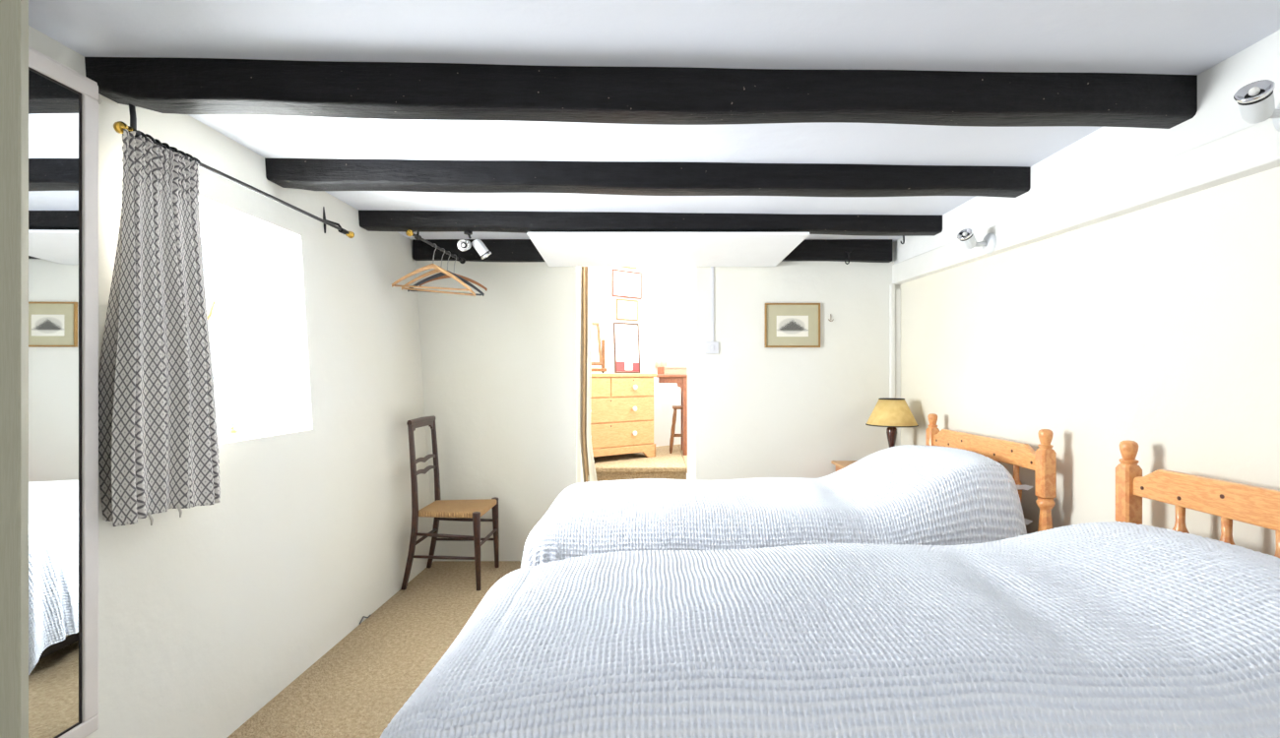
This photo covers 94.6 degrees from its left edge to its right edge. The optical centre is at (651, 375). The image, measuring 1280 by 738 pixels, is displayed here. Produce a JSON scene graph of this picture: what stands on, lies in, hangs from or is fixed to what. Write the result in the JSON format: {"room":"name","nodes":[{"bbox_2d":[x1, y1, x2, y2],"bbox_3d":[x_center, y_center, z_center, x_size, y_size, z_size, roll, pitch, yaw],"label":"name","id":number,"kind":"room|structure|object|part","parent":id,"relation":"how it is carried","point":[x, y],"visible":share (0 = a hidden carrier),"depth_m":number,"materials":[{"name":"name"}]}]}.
{"room":"bedroom","nodes":[
{"label":"bedroom","id":0,"kind":"room"},
{"bbox_2d":[28,25,433,737],"bbox_3d":[-1.685,0.175,0.960,0.490,2.110,5.920,0,0,0],"label":"wall","id":1,"kind":"structure","parent":0,"point":[207,614],"depth_m":2.45,"materials":[{"name":"beige paint"}]},
{"bbox_2d":[0,0,28,737],"bbox_3d":[-1.096,0.190,0.760,0.608,2.040,0.040,0,0,0],"label":"door","id":2,"kind":"structure","parent":1,"relation":"in","point":[14,14],"depth_m":0.74,"materials":[{"name":"green paint"}]},
{"bbox_2d":[28,46,98,737],"bbox_3d":[-1.494,0.085,1.267,0.096,1.718,0.593,0,0,-1],"label":"wall mirror","id":3,"kind":"object","parent":1,"relation":"attached to","point":[63,103],"visible":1,"depth_m":1.46,"materials":[{"name":"white paint"}]},
{"bbox_3d":[-1.502,0.085,1.267,0.080,1.718,0.593,0,0,-1],"label":"backing frame","id":4,"kind":"part","parent":3,"relation":"part of","materials":[{"name":"white paint"}]},
{"bbox_2d":[200,226,230,431],"bbox_3d":[-1.845,-0.188,2.175,0.109,0.855,0.870,0,0,0],"label":"window","id":5,"kind":"structure","parent":1,"relation":"in","point":[223,241],"depth_m":2.58,"materials":[{"name":"white paint"}]},
{"bbox_3d":[-1.827,-0.229,2.398,0.071,0.157,0.075,0,0,0],"label":"handle","id":6,"kind":"part","parent":5,"relation":"part of","materials":[{"name":"white metal"}]},
{"bbox_2d":[113,103,354,238],"bbox_3d":[-1.507,-0.734,2.260,0.108,0.132,1.278,0,0,0],"label":"curtain rod","id":7,"kind":"object","parent":1,"relation":"attached to","point":[118,126],"visible":0.83,"depth_m":2.10,"materials":[{"name":"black metal"}]},
{"bbox_2d":[98,126,220,526],"bbox_3d":[-1.438,-0.138,1.753,0.128,1.125,0.389,0,0,0],"label":"window curtain","id":8,"kind":"object","parent":7,"relation":"hanging from","point":[159,439],"visible":1,"depth_m":1.68,"materials":[{"name":"fabric"}]},
{"bbox_3d":[-1.396,0.402,1.648,0.014,0.040,0.016,0,0,0],"label":"cord","id":9,"kind":"part","parent":8,"relation":"part of","materials":[{"name":"grey fabric"}]},
{"bbox_3d":[-1.397,0.404,1.749,0.014,0.040,0.016,0,0,0],"label":"cord","id":10,"kind":"part","parent":8,"relation":"part of","materials":[{"name":"grey fabric"}]},
{"bbox_2d":[225,411,243,433],"bbox_3d":[-1.732,0.196,2.445,0.050,0.088,0.053,0,0,0],"label":"figurine","id":11,"kind":"object","parent":1,"relation":"on","point":[231,429],"visible":1,"depth_m":2.44,"materials":[{"name":"ceramic"}]},
{"bbox_2d":[228,413,237,422],"bbox_3d":[-1.734,0.190,2.443,0.036,0.061,0.011,0,0,0],"label":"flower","id":12,"kind":"object","parent":11,"relation":"on","point":[230,416],"depth_m":2.44,"materials":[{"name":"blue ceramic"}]},
{"bbox_2d":[233,411,243,427],"bbox_3d":[-1.728,0.187,2.459,0.020,0.069,0.042,0,0,42],"label":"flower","id":13,"kind":"object","parent":11,"relation":"on","point":[234,417],"depth_m":2.46,"materials":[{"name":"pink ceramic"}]},
{"bbox_2d":[227,561,521,737],"bbox_3d":[-0.100,1.260,0.960,3.600,0.060,5.920,0,0,0],"label":"floor","id":14,"kind":"structure","parent":0,"point":[356,688],"depth_m":2.53,"materials":[{"name":"beige carpet"}]},
{"bbox_2d":[400,415,499,590],"bbox_3d":[-1.205,0.744,3.575,0.456,0.977,0.441,0,0,0],"label":"chair","id":15,"kind":"object","parent":14,"relation":"on","point":[440,510],"visible":1,"depth_m":3.45,"materials":[{"name":"brown wood"}]},
{"bbox_3d":[-1.389,0.758,3.396,0.090,0.948,0.034,0,0,-7],"label":"post","id":16,"kind":"part","parent":15,"relation":"part of","materials":[{"name":"brown wood"}]},
{"bbox_3d":[-1.392,0.300,3.575,0.030,0.090,0.377,0,0,0],"label":"crest rail","id":17,"kind":"part","parent":15,"relation":"part of","materials":[{"name":"brown wood"}]},
{"bbox_3d":[-1.389,0.758,3.756,0.087,0.947,0.040,0,0,0],"label":"post","id":18,"kind":"part","parent":15,"relation":"part of","materials":[{"name":"brown wood"}]},
{"bbox_3d":[-1.175,0.807,3.575,0.380,0.035,0.378,0,0,0],"label":"seat","id":19,"kind":"part","parent":15,"relation":"part of","materials":[{"name":"beige wicker"}]},
{"bbox_3d":[-1.001,1.007,3.377,0.048,0.447,0.045,0,0,0],"label":"leg","id":20,"kind":"part","parent":15,"relation":"part of","materials":[{"name":"brown wood"}]},
{"bbox_3d":[-1.001,1.007,3.773,0.048,0.447,0.045,0,0,0],"label":"leg","id":21,"kind":"part","parent":15,"relation":"part of","materials":[{"name":"brown wood"}]},
{"bbox_2d":[831,460,857,471],"bbox_3d":[1.377,0.896,3.677,0.405,0.668,0.386,0,0,0],"label":"bedside table","id":22,"kind":"object","parent":14,"relation":"on","point":[840,465],"visible":0.04,"depth_m":3.78,"materials":[{"name":"brown wood"}]},
{"bbox_2d":[865,397,918,447],"bbox_3d":[1.462,0.353,3.600,0.301,0.418,0.301,0,0,0],"label":"table lamp","id":23,"kind":"object","parent":22,"relation":"on","point":[891,414],"visible":0.79,"depth_m":3.52,"materials":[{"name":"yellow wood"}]},
{"bbox_3d":[1.462,0.147,3.600,0.151,0.007,0.151,0,0,0],"label":"shade trim","id":24,"kind":"part","parent":23,"relation":"part of","materials":[{"name":"fabric"}]},
{"bbox_3d":[1.462,0.226,3.600,0.296,0.158,0.296,0,0,0],"label":"lamp shade","id":25,"kind":"part","parent":23,"relation":"part of","materials":[{"name":"yellow fabric"}]},
{"bbox_3d":[1.462,0.304,3.600,0.301,0.007,0.301,0,0,0],"label":"shade trim","id":26,"kind":"part","parent":23,"relation":"part of","materials":[{"name":"fabric"}]},
{"bbox_2d":[925,413,1056,531],"bbox_3d":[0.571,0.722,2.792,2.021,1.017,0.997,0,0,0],"label":"headboard","id":27,"kind":"object","parent":14,"relation":"on","point":[1043,461],"visible":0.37,"depth_m":2.47,"materials":[{"name":"brown wood"}]},
{"bbox_2d":[520,445,1026,569],"bbox_3d":[0.447,0.764,2.790,2.071,0.842,1.024,0,0,0],"label":"bedspread","id":28,"kind":"object","parent":27,"relation":"on","point":[905,494],"visible":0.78,"depth_m":2.39,"materials":[{"name":"white fabric"}]},
{"bbox_3d":[1.550,0.722,3.260,0.062,1.017,0.062,0,0,0],"label":"bed post","id":29,"kind":"part","parent":27,"relation":"part of","materials":[{"name":"brown wood"}]},
{"bbox_3d":[1.551,0.336,2.792,0.026,0.098,0.880,0,0,0],"label":"headboard rail","id":30,"kind":"part","parent":27,"relation":"part of","materials":[{"name":"brown wood"}]},
{"bbox_2d":[1024,518,1031,524],"bbox_3d":[1.315,0.636,2.763,0.433,0.154,0.726,0,0,-5],"label":"pillow","id":31,"kind":"object","parent":27,"relation":"on","point":[1027,522],"visible":0.02,"depth_m":2.43,"materials":[{"name":"white fabric"}]},
{"bbox_2d":[1016,485,1032,490],"bbox_3d":[1.315,0.491,2.751,0.433,0.154,0.726,0,0,-3],"label":"pillow","id":32,"kind":"object","parent":31,"relation":"on","point":[1019,487],"visible":0.02,"depth_m":2.42,"materials":[{"name":"white fabric"}]},
{"bbox_3d":[1.550,0.722,2.325,0.062,1.017,0.062,0,0,0],"label":"bed post","id":33,"kind":"part","parent":27,"relation":"part of","materials":[{"name":"brown wood"}]},
{"bbox_2d":[1115,440,1279,558],"bbox_3d":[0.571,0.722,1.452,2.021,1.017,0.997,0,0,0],"label":"headboard","id":34,"kind":"object","parent":14,"relation":"on","point":[1257,506],"visible":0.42,"depth_m":1.69,"materials":[{"name":"brown wood"}]},
{"bbox_2d":[380,521,1279,737],"bbox_3d":[0.447,0.806,1.450,2.071,0.779,1.025,0,0,0],"label":"bedspread","id":35,"kind":"object","parent":34,"relation":"on","point":[1100,629],"visible":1,"depth_m":1.15,"materials":[{"name":"white fabric"}]},
{"bbox_3d":[1.550,0.722,1.920,0.062,1.017,0.062,0,0,0],"label":"bed post","id":36,"kind":"part","parent":34,"relation":"part of","materials":[{"name":"brown wood"}]},
{"bbox_3d":[1.551,0.336,1.452,0.026,0.098,0.880,0,0,0],"label":"headboard rail","id":37,"kind":"part","parent":34,"relation":"part of","materials":[{"name":"brown wood"}]},
{"bbox_2d":[591,266,687,447],"bbox_3d":[-0.394,-0.475,6.090,4.999,2.490,0.150,0,0,-38],"label":"wall","id":38,"kind":"structure","parent":0,"point":[666,395],"depth_m":6.25,"materials":[{"name":"white paint"}]},
{"bbox_2d":[607,266,608,328],"bbox_3d":[-0.443,-0.920,5.949,0.008,0.900,0.008,0,0,0],"label":"hanging cord","id":39,"kind":"object","parent":38,"relation":"hanging from","point":[608,267],"visible":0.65,"depth_m":5.95,"materials":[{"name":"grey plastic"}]},
{"bbox_2d":[611,268,641,299],"bbox_3d":[-0.255,-0.935,6.090,0.375,0.274,0.018,0,0,-38],"label":"framed picture","id":40,"kind":"object","parent":38,"relation":"attached to","point":[624,284],"visible":1,"depth_m":6.08,"materials":[{"name":"paper"}]},
{"bbox_2d":[616,298,638,320],"bbox_3d":[-0.254,-0.671,6.091,0.269,0.213,0.019,0,0,-38],"label":"framed picture","id":41,"kind":"object","parent":38,"relation":"attached to","point":[626,309],"visible":1,"depth_m":6.08,"materials":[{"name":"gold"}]},
{"bbox_2d":[667,266,687,365],"bbox_3d":[0.342,-0.665,6.674,0.620,1.110,0.040,0,0,-38],"label":"window","id":42,"kind":"structure","parent":38,"relation":"in","point":[682,270],"depth_m":6.66,"materials":[{"name":"white paint"}]},
{"bbox_2d":[593,445,687,473],"bbox_3d":[0.000,0.800,6.025,4.400,0.060,2.350,0,0,0],"label":"floor","id":43,"kind":"structure","parent":0,"point":[664,462],"depth_m":5.22,"materials":[{"name":"beige carpet"}]},
{"bbox_2d":[590,373,656,457],"bbox_3d":[-0.493,0.378,5.406,1.040,0.785,0.503,0,0,-38],"label":"dresser","id":44,"kind":"object","parent":43,"relation":"on","point":[621,404],"visible":0.53,"depth_m":5.32,"materials":[{"name":"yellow wood"}]},
{"bbox_2d":[591,322,606,373],"bbox_3d":[-0.613,-0.246,5.276,0.408,0.460,0.140,0,0,-24],"label":"mirror","id":45,"kind":"object","parent":44,"relation":"on","point":[598,350],"visible":0.43,"depth_m":5.32,"materials":[{"name":"brown wood"}]},
{"bbox_2d":[591,325,599,362],"bbox_3d":[-0.612,-0.280,5.275,0.280,0.342,0.094,0,0,-24],"label":"mirror glass","id":46,"kind":"object","parent":45,"relation":"attached to","point":[595,329],"depth_m":5.32,"materials":[{"name":"white mirror"}]},
{"bbox_3d":[-0.613,-0.280,5.276,0.330,0.392,0.118,0,0,-24],"label":"frame","id":47,"kind":"part","parent":45,"relation":"part of","materials":[{"name":"brown wood"}]},
{"bbox_3d":[-0.439,-0.190,5.352,0.028,0.260,0.024,0,0,-24],"label":"post","id":48,"kind":"part","parent":45,"relation":"part of","materials":[{"name":"brown wood"}]},
{"bbox_3d":[-0.564,0.112,5.096,0.480,0.167,0.022,0,0,-38],"label":"drawer","id":49,"kind":"part","parent":44,"relation":"part of","materials":[{"name":"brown wood"}]},
{"bbox_3d":[-0.369,0.537,5.249,0.976,0.210,0.022,0,0,-38],"label":"drawer","id":50,"kind":"part","parent":44,"relation":"part of","materials":[{"name":"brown wood"}]},
{"bbox_3d":[-0.369,0.314,5.249,0.976,0.213,0.022,0,0,-38],"label":"drawer","id":51,"kind":"part","parent":44,"relation":"part of","materials":[{"name":"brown wood"}]},
{"bbox_2d":[613,321,640,373],"bbox_3d":[-0.247,-0.267,5.861,0.307,0.501,0.048,0,0,-38],"label":"framed picture","id":52,"kind":"object","parent":44,"relation":"on","point":[626,346],"visible":0.91,"depth_m":5.86,"materials":[{"name":"paper"}]},
{"bbox_2d":[616,361,639,372],"bbox_3d":[-0.239,-0.082,5.851,0.279,0.099,0.008,0,0,-38],"label":"print","id":53,"kind":"object","parent":52,"relation":"attached to","point":[621,366],"depth_m":5.85},
{"bbox_3d":[-0.174,0.112,5.402,0.480,0.167,0.022,0,0,-38],"label":"drawer","id":54,"kind":"part","parent":44,"relation":"part of","materials":[{"name":"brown wood"}]},
{"bbox_2d":[656,374,687,455],"bbox_3d":[0.547,0.383,5.880,1.005,0.775,0.480,0,0,0],"label":"side table","id":55,"kind":"object","parent":43,"relation":"on","point":[680,380],"visible":0.34,"depth_m":5.65,"materials":[{"name":"red wood"}]},
{"bbox_2d":[657,367,687,374],"bbox_3d":[0.280,-0.043,5.859,0.450,0.075,0.253,0,0,0],"label":"patterned box","id":56,"kind":"object","parent":55,"relation":"on","point":[661,370],"visible":0.44,"depth_m":5.74,"materials":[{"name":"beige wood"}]},
{"bbox_3d":[0.335,0.398,6.070,0.072,0.745,0.072,0,0,0],"label":"leg","id":57,"kind":"part","parent":55,"relation":"part of","materials":[{"name":"red wood"}]},
{"bbox_3d":[0.335,0.398,5.685,0.072,0.745,0.072,0,0,0],"label":"leg","id":58,"kind":"part","parent":55,"relation":"part of","materials":[{"name":"red wood"}]},
{"bbox_2d":[669,405,682,453],"bbox_3d":[0.345,0.540,5.860,0.340,0.463,0.190,0,0,0],"label":"stool","id":59,"kind":"object","parent":43,"relation":"on","point":[672,435],"visible":0.49,"depth_m":5.78,"materials":[{"name":"brown wood"}]},
{"bbox_3d":[0.210,0.550,5.785,0.071,0.442,0.041,0,0,0],"label":"leg","id":60,"kind":"part","parent":59,"relation":"part of","materials":[{"name":"brown wood"}]},
{"bbox_3d":[0.345,0.322,5.860,0.280,0.027,0.180,0,0,0],"label":"seat","id":61,"kind":"part","parent":59,"relation":"part of","materials":[{"name":"brown wood"}]},
{"bbox_2d":[28,0,1279,242],"bbox_3d":[-0.050,-0.920,0.950,3.800,0.080,5.900,0,0,0],"label":"ceiling","id":62,"kind":"structure","parent":0,"point":[1129,36],"depth_m":1.59,"materials":[{"name":"white paint"}]},
{"bbox_2d":[84,57,1197,128],"bbox_3d":[0.013,-0.820,1.737,3.180,0.127,0.115,0,0,-2],"label":"ceiling beam","id":63,"kind":"structure","parent":62,"relation":"attached to","point":[655,96],"depth_m":1.70,"materials":[{"name":"black paint"}]},
{"bbox_2d":[264,157,1030,197],"bbox_3d":[0.016,-0.827,2.501,3.173,0.111,0.128,0,0,-2],"label":"ceiling beam","id":64,"kind":"structure","parent":62,"relation":"attached to","point":[632,178],"depth_m":2.45,"materials":[{"name":"black paint"}]},
{"bbox_2d":[358,210,942,236],"bbox_3d":[0.016,-0.833,3.256,3.173,0.100,0.117,0,0,-2],"label":"ceiling beam","id":65,"kind":"structure","parent":62,"relation":"attached to","point":[370,221],"depth_m":3.21,"materials":[{"name":"black paint"}]},
{"bbox_2d":[405,229,465,263],"bbox_3d":[-1.242,-0.745,3.440,0.038,0.082,0.662,0,0,8],"label":"rail","id":66,"kind":"object","parent":65,"relation":"attached to","point":[409,232],"visible":1,"depth_m":3.33,"materials":[{"name":"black metal"}]},
{"bbox_2d":[391,244,471,291],"bbox_3d":[-1.266,-0.615,3.393,0.468,0.279,0.012,0,0,4],"label":"clothes hanger","id":67,"kind":"object","parent":66,"relation":"hanging from","point":[431,266],"visible":1,"depth_m":3.39,"materials":[{"name":"wood"}]},
{"bbox_2d":[401,248,475,297],"bbox_3d":[-1.257,-0.607,3.486,0.427,0.286,0.012,0,0,-4],"label":"clothes hanger","id":68,"kind":"object","parent":66,"relation":"hanging from","point":[433,271],"visible":0.72,"depth_m":3.48,"materials":[{"name":"wood"}]},
{"bbox_2d":[407,251,484,296],"bbox_3d":[-1.242,-0.609,3.561,0.468,0.274,0.012,0,0,3],"label":"clothes hanger","id":69,"kind":"object","parent":66,"relation":"hanging from","point":[438,275],"visible":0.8,"depth_m":3.56,"materials":[{"name":"wood"}]},
{"bbox_2d":[419,256,487,291],"bbox_3d":[-1.221,-0.631,3.636,0.399,0.220,0.012,0,0,-14],"label":"clothes hanger","id":70,"kind":"object","parent":66,"relation":"hanging from","point":[446,276],"visible":0.73,"depth_m":3.64,"materials":[{"name":"wood"}]},
{"bbox_2d":[456,230,491,259],"bbox_3d":[-0.975,-0.715,3.249,0.180,0.150,0.094,0,0,-16],"label":"spotlight","id":71,"kind":"object","parent":65,"relation":"attached to","point":[463,245],"visible":1,"depth_m":3.24,"materials":[{"name":"white metal"}]},
{"bbox_2d":[527,232,809,266],"bbox_3d":[0.087,-0.744,3.542,1.535,0.065,0.685,0,0,0],"label":"ceiling panel","id":72,"kind":"object","parent":65,"relation":"attached to","point":[557,249],"visible":1,"depth_m":3.46,"materials":[{"name":"white paint"}]},
{"bbox_2d":[412,239,892,262],"bbox_3d":[0.005,-0.811,3.863,3.110,0.144,0.079,0,0,0],"label":"ceiling beam","id":73,"kind":"structure","parent":62,"relation":"attached to","point":[502,250],"depth_m":3.83,"materials":[{"name":"black paint"}]},
{"bbox_2d":[415,242,899,561],"bbox_3d":[0.000,-0.245,4.375,4.400,2.950,0.950,0,0,0],"label":"wall","id":74,"kind":"structure","parent":0,"point":[501,366],"depth_m":3.90,"materials":[{"name":"beige paint"}]},
{"bbox_2d":[579,266,597,482],"bbox_3d":[-0.432,0.107,4.096,0.145,2.186,0.071,0,0,-38],"label":"curtain","id":75,"kind":"object","parent":74,"relation":"attached to","point":[588,463],"visible":0.73,"depth_m":4.09,"materials":[{"name":"beige fabric"}]},
{"bbox_3d":[-0.453,0.110,4.079,0.082,2.180,0.045,0,0,0],"label":"panel","id":76,"kind":"part","parent":75,"relation":"part of","materials":[{"name":"beige fabric"}]},
{"bbox_3d":[-0.412,0.110,4.111,0.086,2.180,0.051,0,0,0],"label":"panel","id":77,"kind":"part","parent":75,"relation":"part of","materials":[{"name":"beige fabric"}]},
{"bbox_2d":[595,472,686,481],"bbox_3d":[-0.105,1.010,4.660,0.790,0.440,0.720,0,0,0],"label":"trim","id":78,"kind":"structure","parent":74,"relation":"attached to","point":[601,477],"depth_m":4.95,"materials":[{"name":"beige carpet"}]},
{"bbox_2d":[705,266,718,353],"bbox_3d":[0.398,-0.440,3.891,0.088,0.600,0.016,0,0,0],"label":"light switch","id":79,"kind":"object","parent":74,"relation":"attached to","point":[712,347],"visible":0.82,"depth_m":3.89,"materials":[{"name":"white plastic"}]},
{"bbox_3d":[0.398,-0.180,3.893,0.088,0.080,0.011,0,0,0],"label":"plate","id":80,"kind":"part","parent":79,"relation":"part of","materials":[{"name":"white plastic"}]},
{"bbox_2d":[764,303,820,347],"bbox_3d":[0.925,-0.327,3.888,0.364,0.292,0.020,0,0,0],"label":"framed print","id":81,"kind":"object","parent":74,"relation":"attached to","point":[786,325],"visible":1,"depth_m":3.89},
{"bbox_2d":[889,283,900,446],"bbox_3d":[1.603,0.315,3.885,0.075,1.830,0.030,0,0,0],"label":"trim","id":82,"kind":"structure","parent":74,"relation":"attached to","point":[894,293],"depth_m":3.88,"materials":[{"name":"white paint"}]},
{"bbox_2d":[899,166,1279,556],"bbox_3d":[1.740,0.300,0.960,0.200,1.860,5.920,0,0,0],"label":"wall","id":83,"kind":"structure","parent":0,"point":[1157,327],"depth_m":2.06,"materials":[{"name":"beige paint"}]},
{"bbox_2d":[957,228,996,254],"bbox_3d":[1.503,-0.623,2.751,0.172,0.113,0.096,0,0,-7],"label":"spotlight","id":84,"kind":"object","parent":83,"relation":"attached to","point":[966,236],"visible":1,"depth_m":2.73,"materials":[{"name":"white metal"}]},
{"bbox_3d":[1.531,-0.612,2.755,0.069,0.029,0.026,0,0,-9],"label":"arm","id":85,"kind":"part","parent":84,"relation":"part of","materials":[{"name":"white metal"}]},
{"bbox_3d":[1.571,-0.615,2.760,0.024,0.096,0.096,0,0,0],"label":"wall plate","id":86,"kind":"part","parent":84,"relation":"part of","materials":[{"name":"white metal"}]},
{"bbox_2d":[892,118,1279,284],"bbox_3d":[1.617,-0.615,1.800,0.067,0.220,4.200,0,0,0],"label":"beam","id":87,"kind":"structure","parent":83,"relation":"attached to","point":[1254,149],"depth_m":1.97,"materials":[{"name":"white paint"}]},
{"bbox_2d":[894,29,1279,264],"bbox_3d":[1.720,-0.755,0.960,0.240,0.250,5.920,0,0,0],"label":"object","id":88,"kind":"structure","parent":83,"relation":"attached to","point":[1108,154],"depth_m":2.02,"materials":[{"name":"white paint"}]},
{"bbox_2d":[1233,79,1279,131],"bbox_3d":[1.503,-0.653,1.441,0.172,0.113,0.096,0,0,-7],"label":"spotlight","id":89,"kind":"object","parent":83,"relation":"attached to","point":[1255,99],"visible":1,"depth_m":1.42,"materials":[{"name":"white metal"}]},
{"bbox_3d":[1.447,-0.681,1.419,0.021,0.021,0.021,0,0,0],"label":"bulb","id":90,"kind":"part","parent":89,"relation":"part of","materials":[{"name":"white glass"}]},
{"bbox_3d":[1.531,-0.642,1.445,0.069,0.029,0.026,0,0,-9],"label":"arm","id":91,"kind":"part","parent":89,"relation":"part of","materials":[{"name":"white metal"}]},
{"bbox_3d":[1.571,-0.645,1.450,0.024,0.096,0.096,0,0,0],"label":"wall plate","id":92,"kind":"part","parent":89,"relation":"part of","materials":[{"name":"white metal"}]}
]}

